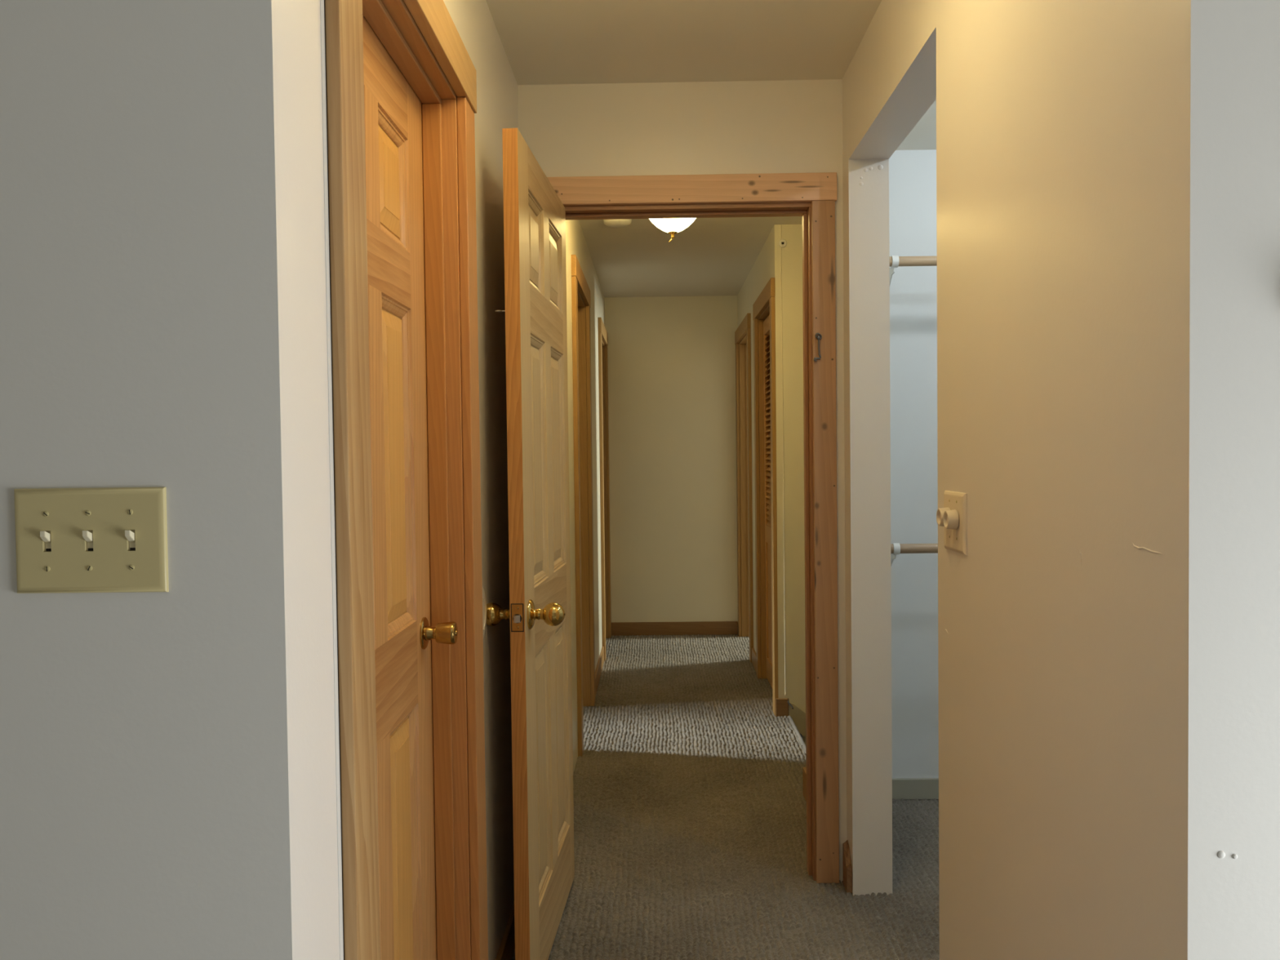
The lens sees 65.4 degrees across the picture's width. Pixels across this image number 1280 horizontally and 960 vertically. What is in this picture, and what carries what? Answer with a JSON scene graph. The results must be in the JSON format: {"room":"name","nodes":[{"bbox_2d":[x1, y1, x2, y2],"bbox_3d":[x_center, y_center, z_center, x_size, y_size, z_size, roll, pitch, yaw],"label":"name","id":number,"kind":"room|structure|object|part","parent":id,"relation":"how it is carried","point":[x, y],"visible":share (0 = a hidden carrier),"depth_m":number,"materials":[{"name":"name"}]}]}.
{"room":"bedroom","nodes":[
{"label":"bedroom","id":0,"kind":"room"},
{"bbox_2d":[271,0,518,959],"bbox_3d":[-0.430,0.056,2.069,0.119,2.450,1.974,-1,2,1],"label":"wall","id":1,"kind":"structure","parent":0,"point":[298,26],"depth_m":1.21,"materials":[{"name":"white paint"}]},
{"bbox_2d":[324,0,488,959],"bbox_3d":[-0.422,0.203,1.731,0.142,2.164,0.947,-1,2,1],"label":"door frame","id":2,"kind":"structure","parent":1,"relation":"attached to","point":[422,38],"depth_m":2.06,"materials":[{"name":"brown wood"}]},
{"bbox_3d":[-0.372,0.261,1.312,0.019,2.070,0.102,-1,2,1],"label":"casing leg","id":3,"kind":"part","parent":2,"relation":"part of","materials":[{"name":"brown wood"}]},
{"bbox_3d":[-0.358,0.237,2.151,0.019,2.070,0.101,-1,2,1],"label":"casing leg","id":4,"kind":"part","parent":2,"relation":"part of","materials":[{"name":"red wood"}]},
{"bbox_2d":[362,14,457,959],"bbox_3d":[-0.428,0.249,1.733,0.104,2.040,0.716,-1,2,1],"label":"door","id":5,"kind":"structure","parent":1,"relation":"in","point":[404,633],"depth_m":1.87,"materials":[{"name":"brown wood"}]},
{"bbox_3d":[-0.469,-0.549,1.839,0.024,0.181,0.171,-1,2,1],"label":"panel","id":6,"kind":"part","parent":5,"relation":"part of","materials":[{"name":"brown wood"}]},
{"bbox_3d":[-0.463,-0.025,1.853,0.024,0.573,0.171,-1,2,1],"label":"panel","id":7,"kind":"part","parent":5,"relation":"part of","materials":[{"name":"brown wood"}]},
{"bbox_3d":[-0.454,0.757,1.875,0.024,0.588,0.171,-1,2,1],"label":"panel","id":8,"kind":"part","parent":5,"relation":"part of","materials":[{"name":"brown wood"}]},
{"bbox_3d":[-0.404,0.310,2.022,0.062,0.046,0.046,-1,2,1],"label":"knob","id":9,"kind":"part","parent":5,"relation":"part of","materials":[{"name":"gold metal"}]},
{"bbox_2d":[482,587,486,637],"bbox_3d":[-0.362,0.307,2.283,0.006,0.124,0.124,-1,2,1],"label":"bumper cover","id":10,"kind":"object","parent":1,"relation":"attached to","point":[484,599],"visible":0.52,"depth_m":2.30,"materials":[{"name":"beige plastic"}]},
{"bbox_2d":[495,902,515,959],"bbox_3d":[-0.342,1.210,2.653,0.013,0.096,0.825,-1,2,1],"label":"baseboard","id":11,"kind":"structure","parent":1,"relation":"attached to","point":[506,950],"depth_m":2.58,"materials":[{"name":"brown wood"}]},
{"bbox_2d":[565,219,608,773],"bbox_3d":[-0.331,-0.032,5.192,0.118,2.450,4.037,-1,2,1],"label":"wall","id":12,"kind":"structure","parent":0,"point":[575,242],"depth_m":5.21,"materials":[{"name":"paint"}]},
{"bbox_2d":[571,254,595,756],"bbox_3d":[-0.325,0.106,4.811,0.139,2.183,0.964,-1,2,1],"label":"door frame","id":13,"kind":"structure","parent":12,"relation":"attached to","point":[580,291],"depth_m":5.18,"materials":[{"name":"brown wood"}]},
{"bbox_3d":[-0.274,0.164,4.378,0.019,2.091,0.092,-1,2,1],"label":"casing leg","id":14,"kind":"part","parent":13,"relation":"part of","materials":[{"name":"brown wood"}]},
{"bbox_3d":[-0.260,0.140,5.244,0.019,2.091,0.092,-1,2,1],"label":"casing leg","id":15,"kind":"part","parent":13,"relation":"part of","materials":[{"name":"brown wood"}]},
{"bbox_2d":[595,646,604,696],"bbox_3d":[-0.242,1.121,5.838,0.013,0.096,1.032,-1,2,1],"label":"baseboard","id":16,"kind":"structure","parent":12,"relation":"attached to","point":[601,660],"depth_m":5.83,"materials":[{"name":"brown wood"}]},
{"bbox_2d":[597,317,611,660],"bbox_3d":[-0.295,0.051,6.769,0.139,2.183,0.884,-1,2,1],"label":"door frame","id":17,"kind":"structure","parent":12,"relation":"attached to","point":[602,333],"depth_m":7.09,"materials":[{"name":"brown wood"}]},
{"bbox_3d":[-0.242,0.108,6.377,0.019,2.091,0.092,-1,2,1],"label":"casing leg","id":18,"kind":"part","parent":17,"relation":"part of","materials":[{"name":"brown wood"}]},
{"bbox_3d":[-0.230,0.086,7.161,0.019,2.091,0.095,-1,2,1],"label":"casing leg","id":19,"kind":"part","parent":17,"relation":"part of","materials":[{"name":"brown wood"}]},
{"bbox_2d":[0,0,1279,959],"bbox_3d":[0.069,0.076,1.139,6.300,2.450,0.129,-1,2,1],"label":"wall","id":20,"kind":"structure","parent":0,"point":[144,788],"depth_m":1.08,"materials":[{"name":"white paint"}]},
{"bbox_2d":[13,487,168,593],"bbox_3d":[-0.596,0.066,1.078,0.165,0.114,0.014,-1,2,1],"label":"light switch","id":21,"kind":"object","parent":20,"relation":"attached to","point":[106,540],"visible":1,"depth_m":1.08,"materials":[{"name":"beige plastic"}]},
{"bbox_2d":[604,295,737,635],"bbox_3d":[0.237,-0.096,7.251,1.455,2.450,0.100,-1,2,1],"label":"wall","id":22,"kind":"structure","parent":0,"point":[672,359],"depth_m":7.20,"materials":[{"name":"paint"}]},
{"bbox_2d":[611,621,737,635],"bbox_3d":[0.241,1.076,7.227,0.932,0.096,0.014,-1,2,1],"label":"baseboard","id":23,"kind":"structure","parent":22,"relation":"attached to","point":[695,628],"depth_m":7.22,"materials":[{"name":"brown wood"}]},
{"bbox_2d":[517,79,846,882],"bbox_3d":[0.097,0.021,3.108,1.293,2.450,0.120,-1,2,1],"label":"wall","id":24,"kind":"structure","parent":0,"point":[783,126],"depth_m":3.02,"materials":[{"name":"white paint"}]},
{"bbox_2d":[486,128,574,959],"bbox_3d":[-0.259,0.212,2.683,0.204,2.053,0.778,-1,2,4],"label":"door","id":25,"kind":"structure","parent":24,"relation":"in","point":[535,215],"depth_m":2.51,"materials":[{"name":"brown wood"}]},
{"bbox_3d":[-0.339,0.320,2.375,0.084,0.056,0.056,-1,2,4],"label":"knob","id":26,"kind":"part","parent":25,"relation":"part of","materials":[{"name":"gold metal"}]},
{"bbox_3d":[-0.284,0.319,2.309,0.026,0.062,0.002,-1,2,4],"label":"latch plate","id":27,"kind":"part","parent":25,"relation":"part of","materials":[{"name":"gold metal"}]},
{"bbox_3d":[-0.278,-0.593,2.521,0.024,0.191,0.181,-1,2,4],"label":"panel","id":28,"kind":"part","parent":25,"relation":"part of","materials":[{"name":"brown wood"}]},
{"bbox_3d":[-0.272,-0.050,2.536,0.024,0.583,0.181,-1,2,4],"label":"panel","id":29,"kind":"part","parent":25,"relation":"part of","materials":[{"name":"brown wood"}]},
{"bbox_3d":[-0.262,0.738,2.558,0.024,0.588,0.181,-1,2,4],"label":"panel","id":30,"kind":"part","parent":25,"relation":"part of","materials":[{"name":"brown wood"}]},
{"bbox_3d":[-0.220,0.319,2.366,0.084,0.056,0.056,-1,2,4],"label":"knob","id":31,"kind":"part","parent":25,"relation":"part of","materials":[{"name":"gold metal"}]},
{"bbox_3d":[-0.256,-0.603,2.836,0.024,0.191,0.196,-1,2,4],"label":"panel","id":32,"kind":"part","parent":25,"relation":"part of","materials":[{"name":"brown wood"}]},
{"bbox_3d":[-0.249,-0.059,2.851,0.024,0.583,0.196,-1,2,4],"label":"panel","id":33,"kind":"part","parent":25,"relation":"part of","materials":[{"name":"brown wood"}]},
{"bbox_3d":[-0.240,0.728,2.873,0.024,0.588,0.196,-1,2,4],"label":"panel","id":34,"kind":"part","parent":25,"relation":"part of","materials":[{"name":"brown wood"}]},
{"bbox_2d":[546,172,839,883],"bbox_3d":[0.141,0.159,3.101,0.930,2.161,0.143,-1,2,1],"label":"door frame","id":35,"kind":"structure","parent":24,"relation":"attached to","point":[812,197],"depth_m":3.03,"materials":[{"name":"brown wood"}]},
{"bbox_2d":[813,333,822,361],"bbox_3d":[0.534,-0.400,3.002,0.024,0.087,0.019,-2,2,-42],"label":"hook latch","id":36,"kind":"object","parent":35,"relation":"attached to","point":[818,337],"visible":1,"depth_m":3.00,"materials":[{"name":"silver metal"}]},
{"bbox_3d":[0.564,0.198,3.036,0.069,2.078,0.019,-1,2,1],"label":"casing leg","id":37,"kind":"part","parent":35,"relation":"part of","materials":[{"name":"brown wood"}]},
{"bbox_2d":[485,0,936,297],"bbox_3d":[0.076,-1.238,2.515,6.500,0.100,11.700,-1,2,1],"label":"ceiling","id":38,"kind":"structure","parent":0,"point":[544,42],"depth_m":2.82,"materials":[{"name":"white paint"}]},
{"bbox_2d":[603,218,631,227],"bbox_3d":[-0.108,-1.230,4.760,0.136,0.035,0.136,-1,2,1],"label":"smoke detector","id":39,"kind":"object","parent":38,"relation":"attached to","point":[619,223],"visible":0.74,"depth_m":4.73,"materials":[{"name":"white plastic"}]},
{"bbox_2d":[648,217,696,242],"bbox_3d":[0.129,-1.085,3.950,0.255,0.286,0.255,-1,2,1],"label":"ceiling light","id":40,"kind":"object","parent":38,"relation":"attached to","point":[672,226],"visible":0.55,"depth_m":3.91,"materials":[{"name":"white glass"}]},
{"bbox_3d":[0.129,-1.047,3.951,0.255,0.131,0.255,-1,2,1],"label":"lamp shade","id":41,"kind":"part","parent":40,"relation":"part of","materials":[{"name":"white glass"}]},
{"bbox_2d":[511,634,939,959],"bbox_3d":[0.156,1.281,2.585,6.400,0.063,11.700,-1,2,1],"label":"floor","id":42,"kind":"structure","parent":0,"point":[690,804],"depth_m":3.44,"materials":[{"name":"carpet"}]},
{"bbox_2d":[737,224,801,710],"bbox_3d":[0.755,-0.069,6.076,0.118,2.450,2.234,-1,2,1],"label":"wall","id":43,"kind":"structure","parent":0,"point":[767,264],"depth_m":4.96,"materials":[{"name":"paint"}]},
{"bbox_2d":[734,313,753,662],"bbox_3d":[0.756,0.041,6.708,0.139,2.183,0.974,-1,2,1],"label":"door frame","id":44,"kind":"structure","parent":43,"relation":"attached to","point":[743,333],"depth_m":7.08,"materials":[{"name":"brown wood"}]},
{"bbox_3d":[0.706,0.075,7.146,0.019,2.091,0.095,-1,2,1],"label":"casing leg","id":45,"kind":"part","parent":44,"relation":"part of","materials":[{"name":"brown wood"}]},
{"bbox_3d":[0.692,0.100,6.272,0.019,2.091,0.092,-1,2,1],"label":"casing leg","id":46,"kind":"part","parent":44,"relation":"part of","materials":[{"name":"brown wood"}]},
{"bbox_2d":[751,647,756,672],"bbox_3d":[0.703,1.103,6.076,0.013,0.096,0.346,-1,2,1],"label":"baseboard","id":47,"kind":"structure","parent":43,"relation":"attached to","point":[753,652],"depth_m":6.10,"materials":[{"name":"brown wood"}]},
{"bbox_2d":[752,277,777,715],"bbox_3d":[0.736,0.077,5.413,0.139,2.183,0.910,-1,2,1],"label":"door frame","id":48,"kind":"structure","parent":43,"relation":"attached to","point":[764,305],"depth_m":5.76,"materials":[{"name":"brown wood"}]},
{"bbox_3d":[0.685,0.112,5.825,0.019,2.091,0.085,-1,2,1],"label":"casing leg","id":49,"kind":"part","parent":48,"relation":"part of","materials":[{"name":"brown wood"}]},
{"bbox_3d":[0.672,0.135,5.006,0.019,2.091,0.085,-1,2,1],"label":"casing leg","id":50,"kind":"part","parent":48,"relation":"part of","materials":[{"name":"brown wood"}]},
{"bbox_2d":[763,314,772,688],"bbox_3d":[0.730,0.126,5.415,0.028,2.053,0.712,-1,2,1],"label":"door","id":51,"kind":"structure","parent":43,"relation":"in","point":[766,322],"depth_m":5.70,"materials":[{"name":"brown wood"}]},
{"bbox_3d":[0.737,0.699,5.431,0.012,0.678,0.620,-1,2,1],"label":"panel","id":52,"kind":"part","parent":51,"relation":"part of","materials":[{"name":"brown wood"}]},
{"bbox_2d":[775,697,788,716],"bbox_3d":[0.709,1.137,4.983,0.063,0.089,0.018,-1,2,1],"label":"baseboard","id":53,"kind":"structure","parent":43,"relation":"attached to","point":[781,704],"depth_m":4.97,"materials":[{"name":"brown wood"}]},
{"bbox_2d":[778,239,786,247],"bbox_3d":[0.706,-1.169,4.924,0.041,0.041,0.010,-1,2,1],"label":"grommet","id":54,"kind":"object","parent":43,"relation":"attached to","point":[782,243],"visible":1,"depth_m":4.92,"materials":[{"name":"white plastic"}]},
{"bbox_2d":[780,225,786,695],"bbox_3d":[0.711,-0.091,4.957,0.010,2.337,0.004,-1,2,1],"label":"cord","id":55,"kind":"object","parent":43,"relation":"attached to","point":[780,225],"visible":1,"depth_m":4.96,"materials":[{"name":"paint"}]},
{"bbox_2d":[798,224,805,744],"bbox_3d":[1.950,0.942,4.983,2.282,4.440,0.030,-1,2,1],"label":"wall","id":56,"kind":"structure","parent":0,"point":[800,226],"depth_m":4.96,"materials":[{"name":"paint"}]},
{"bbox_2d":[788,702,805,737],"bbox_3d":[1.374,1.684,4.991,1.250,1.150,0.013,-1,2,1],"label":"skirt board","id":57,"kind":"object","parent":56,"relation":"attached to","point":[798,716],"visible":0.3,"depth_m":4.98,"materials":[{"name":"beige"}]},
{"bbox_2d":[888,149,938,799],"bbox_3d":[1.907,-0.019,3.793,2.307,2.450,0.097,-1,2,1],"label":"wall","id":58,"kind":"structure","parent":0,"point":[913,230],"depth_m":3.76,"materials":[{"name":"white paint"}]},
{"bbox_2d":[889,255,898,284],"bbox_3d":[0.891,-0.681,3.595,0.034,0.355,0.294,-1,2,1],"label":"bracket","id":59,"kind":"object","parent":58,"relation":"attached to","point":[895,258],"visible":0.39,"depth_m":3.46,"materials":[{"name":"white plastic"}]},
{"bbox_3d":[0.888,-0.668,3.606,0.004,0.250,0.267,-1,2,1],"label":"arm","id":60,"kind":"part","parent":59,"relation":"part of","materials":[{"name":"white plastic"}]},
{"bbox_2d":[890,255,898,267],"bbox_3d":[0.885,-0.759,3.465,0.022,0.041,0.038,-1,2,1],"label":"cup","id":61,"kind":"object","parent":59,"relation":"on","point":[895,258],"depth_m":3.45,"materials":[{"name":"white plastic"}]},
{"bbox_2d":[889,255,937,266],"bbox_3d":[1.542,-0.767,3.456,1.590,0.034,0.034,-1,2,1],"label":"clothes rod","id":62,"kind":"object","parent":59,"relation":"attached to","point":[931,260],"visible":0.02,"depth_m":3.45,"materials":[{"name":"brown wood"}]},
{"bbox_2d":[890,542,900,567],"bbox_3d":[0.902,0.320,3.623,0.034,0.355,0.294,-1,2,1],"label":"bracket","id":63,"kind":"object","parent":58,"relation":"attached to","point":[896,545],"visible":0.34,"depth_m":3.48,"materials":[{"name":"white plastic"}]},
{"bbox_3d":[0.900,0.332,3.634,0.004,0.250,0.267,-1,2,1],"label":"arm","id":64,"kind":"part","parent":63,"relation":"part of","materials":[{"name":"white plastic"}]},
{"bbox_2d":[892,542,900,554],"bbox_3d":[0.897,0.241,3.493,0.022,0.041,0.038,-1,2,1],"label":"cup","id":65,"kind":"object","parent":63,"relation":"on","point":[896,545],"depth_m":3.48,"materials":[{"name":"white plastic"}]},
{"bbox_2d":[890,543,937,553],"bbox_3d":[1.554,0.233,3.484,1.590,0.034,0.034,-1,2,1],"label":"clothes rod","id":66,"kind":"object","parent":63,"relation":"attached to","point":[904,548],"visible":0.02,"depth_m":3.48,"materials":[{"name":"brown wood"}]},
{"bbox_2d":[892,777,938,799],"bbox_3d":[1.571,1.166,3.776,1.606,0.077,0.015,-1,2,1],"label":"baseboard","id":67,"kind":"structure","parent":58,"relation":"attached to","point":[904,788],"depth_m":3.78,"materials":[{"name":"beige wood"}]},
{"bbox_2d":[842,0,1191,959],"bbox_3d":[0.667,0.043,2.057,0.119,2.450,1.963,-1,2,1],"label":"wall","id":68,"kind":"structure","parent":0,"point":[1063,126],"depth_m":1.50,"materials":[{"name":"white paint"}]},
{"bbox_2d":[842,840,852,893],"bbox_3d":[0.628,1.169,3.020,0.015,0.135,0.068,-1,2,1],"label":"baseboard","id":69,"kind":"structure","parent":68,"relation":"attached to","point":[846,863],"depth_m":3.01,"materials":[{"name":"brown wood"}]},
{"bbox_2d":[936,490,967,555],"bbox_3d":[0.593,0.081,1.911,0.027,0.115,0.133,-1,2,1],"label":"dimmer switch","id":70,"kind":"object","parent":68,"relation":"attached to","point":[953,515],"visible":1,"depth_m":1.88,"materials":[{"name":"beige plastic"}]},
{"bbox_3d":[0.686,0.004,3.475,0.125,2.450,0.633,-1,2,1],"label":"wall","id":71,"kind":"structure","parent":0,"visible":0},
{"bbox_2d":[802,767,806,801],"bbox_3d":[0.629,1.168,3.532,0.015,0.109,0.615,-1,2,1],"label":"baseboard","id":72,"kind":"structure","parent":71,"relation":"attached to","point":[804,769],"depth_m":3.79,"materials":[{"name":"brown wood"}]}
]}

